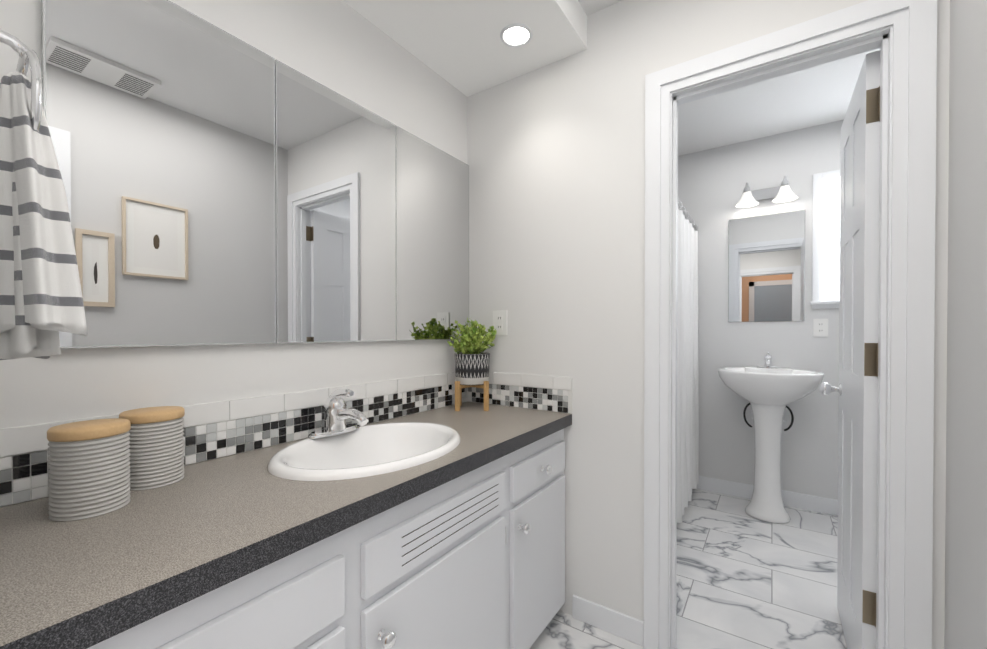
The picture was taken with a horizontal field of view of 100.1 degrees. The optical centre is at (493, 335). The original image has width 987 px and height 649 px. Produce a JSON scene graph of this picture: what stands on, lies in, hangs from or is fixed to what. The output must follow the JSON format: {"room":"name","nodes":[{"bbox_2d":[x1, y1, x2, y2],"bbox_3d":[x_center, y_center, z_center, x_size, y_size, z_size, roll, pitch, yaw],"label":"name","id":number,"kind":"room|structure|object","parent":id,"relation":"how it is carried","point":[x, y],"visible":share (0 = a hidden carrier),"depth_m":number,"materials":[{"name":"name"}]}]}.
{"room":"bathroom","nodes":[
{"label":"bathroom","id":0,"kind":"room"},
{"bbox_2d":[0,0,467,507],"bbox_3d":[-0.633,-0.158,1.315,0.090,2.620,5.490,0,1,34],"label":"wall","id":1,"kind":"structure","parent":0,"point":[343,48],"depth_m":1.22,"materials":[{"name":"white paint"}]},
{"bbox_2d":[41,0,468,347],"bbox_3d":[-0.510,-0.391,1.398,0.018,0.825,1.385,0,1,34],"label":"vanity mirror","id":2,"kind":"object","parent":1,"relation":"attached to","point":[222,187],"visible":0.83,"depth_m":1.10,"materials":[{"name":"clear glass"}]},
{"bbox_2d":[578,0,621,15],"bbox_3d":[-0.436,-1.358,0.086,1.600,0.200,3.487,0,1,34],"label":"ceiling","id":3,"kind":"structure","parent":0,"point":[589,7],"depth_m":1.59,"materials":[{"name":"white paint"}]},
{"bbox_2d":[343,0,586,96],"bbox_3d":[-0.306,-1.202,1.175,0.600,0.130,1.537,0,1,34],"label":"ceiling soffit","id":4,"kind":"structure","parent":3,"relation":"attached to","point":[461,46],"depth_m":1.56,"materials":[{"name":"white paint"}]},
{"bbox_2d":[500,23,532,46],"bbox_3d":[0.087,-1.138,1.570,0.124,0.005,0.124,0,1,34],"label":"recessed light","id":5,"kind":"object","parent":4,"relation":"attached to","point":[515,35],"visible":1,"depth_m":1.57,"materials":[{"name":"white"}]},
{"bbox_2d":[530,489,846,648],"bbox_3d":[0.375,1.187,0.683,2.600,0.060,5.550,0,1,34],"label":"floor","id":6,"kind":"structure","parent":0,"point":[744,580],"depth_m":1.90,"materials":[{"name":"tile"}]},
{"bbox_2d":[0,402,571,648],"bbox_3d":[-0.322,0.738,1.201,0.556,0.829,1.534,0,1,34],"label":"bathroom vanity","id":7,"kind":"object","parent":6,"relation":"on","point":[441,528],"depth_m":0.82,"materials":[{"name":"white wood"}]},
{"bbox_2d":[47,418,130,520],"bbox_3d":[-0.759,0.246,0.779,0.113,0.158,0.113,0,1,34],"label":"canister","id":8,"kind":"object","parent":7,"relation":"on","point":[89,468],"visible":1,"depth_m":0.74,"materials":[{"name":"grey ceramic"}]},
{"bbox_2d":[119,406,184,490],"bbox_3d":[-0.757,0.245,0.919,0.113,0.158,0.113,0,1,34],"label":"canister","id":9,"kind":"object","parent":7,"relation":"on","point":[156,444],"visible":0.81,"depth_m":0.88,"materials":[{"name":"grey ceramic"}]},
{"bbox_2d":[0,372,571,506],"bbox_3d":[-0.330,0.248,1.204,0.540,0.148,1.534,0,1,34],"label":"tile backsplash","id":10,"kind":"structure","parent":7,"relation":"on","point":[214,430],"depth_m":1.23,"materials":[{"name":"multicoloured tile"}]},
{"bbox_2d":[308,389,371,436],"bbox_3d":[-0.447,0.233,1.259,0.182,0.141,0.179,0,1,34],"label":"faucet","id":11,"kind":"object","parent":7,"relation":"on","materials":[{"name":"silver metal"}]},
{"bbox_2d":[228,416,495,492],"bbox_3d":[-0.339,0.388,1.187,0.430,0.170,0.570,0,1,34],"label":"sink","id":12,"kind":"object","parent":7,"relation":"in","point":[335,461],"depth_m":1.27,"materials":[{"name":"white ceramic"}]},
{"bbox_2d":[447,317,496,410],"bbox_3d":[-0.090,0.118,1.806,0.214,0.399,0.243,0,1,34],"label":"plant","id":13,"kind":"object","parent":7,"relation":"on","point":[472,361],"visible":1,"depth_m":1.75,"materials":[{"name":"green plant"}]},
{"bbox_2d":[718,352,823,522],"bbox_3d":[1.734,0.624,2.614,0.552,1.034,0.512,0,1,34],"label":"pedestal sink","id":14,"kind":"object","parent":6,"relation":"on","point":[768,391],"visible":1,"depth_m":2.55,"materials":[{"name":"white ceramic"}]},
{"bbox_2d":[756,352,779,367],"bbox_3d":[1.791,0.159,2.696,0.133,0.104,0.134,0,1,34],"label":"faucet","id":15,"kind":"object","parent":14,"relation":"on","point":[768,358],"depth_m":2.71,"materials":[{"name":"silver metal"}]},
{"bbox_2d":[467,0,949,648],"bbox_3d":[0.891,-0.158,1.357,2.390,2.620,0.090,0,1,34],"label":"wall","id":16,"kind":"structure","parent":0,"point":[555,156],"depth_m":1.63,"materials":[{"name":"white paint"}]},
{"bbox_2d":[493,310,506,334],"bbox_3d":[0.029,-0.059,1.881,0.076,0.112,0.006,0,1,34],"label":"outlet","id":17,"kind":"object","parent":16,"relation":"attached to","point":[500,321],"visible":0.98,"depth_m":1.88,"materials":[{"name":"white plastic"}]},
{"bbox_2d":[572,595,643,646],"bbox_3d":[0.441,1.105,1.609,0.284,0.090,0.012,0,1,34],"label":"baseboard","id":18,"kind":"structure","parent":16,"relation":"attached to","point":[620,624],"depth_m":1.60,"materials":[{"name":"white wood"}]},
{"bbox_2d":[644,0,936,648],"bbox_3d":[0.896,0.103,1.356,0.743,2.097,0.128,0,1,34],"label":"door frame","id":19,"kind":"structure","parent":16,"relation":"attached to","point":[901,35],"depth_m":1.18,"materials":[{"name":"white wood"}]},
{"bbox_2d":[820,50,879,648],"bbox_3d":[1.287,0.142,1.464,0.169,1.994,0.613,0,1,34],"label":"door","id":20,"kind":"structure","parent":16,"relation":"in","point":[856,389],"depth_m":1.32,"materials":[{"name":"painted wood"},{"name":"metal"}]},
{"bbox_2d":[678,119,843,499],"bbox_3d":[1.904,-0.170,2.861,2.390,2.620,0.090,0,1,34],"label":"wall","id":21,"kind":"structure","parent":0,"point":[712,182],"depth_m":2.87,"materials":[{"name":"white paint"}]},
{"bbox_2d":[677,198,698,522],"bbox_3d":[1.028,0.131,2.361,0.104,1.876,1.721,0,1,34],"label":"shower curtain","id":22,"kind":"object","parent":21,"relation":"attached to","point":[687,405],"visible":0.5,"depth_m":2.66,"materials":[{"name":"white fabric"}]},
{"bbox_2d":[728,210,804,321],"bbox_3d":[1.859,-0.460,2.830,0.437,0.730,0.006,0,1,34],"label":"bathroom mirror","id":23,"kind":"object","parent":21,"relation":"attached to","point":[766,268],"visible":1,"depth_m":2.82,"materials":[{"name":"clear glass"}]},
{"bbox_2d":[735,176,797,207],"bbox_3d":[1.815,-0.962,2.757,0.352,0.155,0.170,0,1,34],"label":"sconce","id":24,"kind":"object","parent":21,"relation":"attached to","point":[782,193],"visible":1,"depth_m":2.78,"materials":[{"name":"white glass"}]},
{"bbox_2d":[697,476,837,515],"bbox_3d":[2.110,1.091,2.670,1.615,0.100,0.015,0,1,34],"label":"baseboard","id":25,"kind":"structure","parent":21,"relation":"attached to","point":[792,499],"depth_m":2.77,"materials":[{"name":"white wood"}]},
{"bbox_2d":[813,319,827,336],"bbox_3d":[2.110,-0.051,2.664,0.075,0.115,0.006,0,1,34],"label":"outlet","id":26,"kind":"object","parent":21,"relation":"attached to","point":[820,327],"visible":1,"depth_m":2.66,"materials":[{"name":"white plastic"}]},
{"bbox_2d":[810,170,839,308],"bbox_3d":[2.340,-0.608,2.533,0.635,0.870,0.110,0,1,34],"label":"bathroom window","id":27,"kind":"structure","parent":21,"relation":"in","point":[826,248],"depth_m":2.68,"materials":[{"name":"white glass"}]},
{"bbox_2d":[678,48,879,155],"bbox_3d":[1.360,-1.415,2.124,2.300,0.120,1.723,0,1,34],"label":"ceiling","id":28,"kind":"structure","parent":0,"point":[812,96],"depth_m":2.46,"materials":[{"name":"white paint"}]},
{"bbox_2d":[944,0,986,648],"bbox_3d":[0.645,-0.149,0.187,0.090,2.620,2.127,0,1,34],"label":"wall","id":29,"kind":"structure","parent":0,"point":[966,534],"depth_m":0.98,"materials":[{"name":"white paint"}]},
{"bbox_3d":[-0.761,-0.152,0.508,0.600,2.620,0.090,0,1,34],"label":"wall","id":30,"kind":"structure","parent":0,"visible":0},
{"bbox_2d":[0,29,86,359],"bbox_3d":[-0.652,-0.188,0.560,0.237,0.449,0.114,0,1,34],"label":"towel","id":31,"kind":"object","parent":30,"relation":"attached to","point":[41,303],"visible":1,"depth_m":0.53,"materials":[{"name":"white fabric"}]}
]}

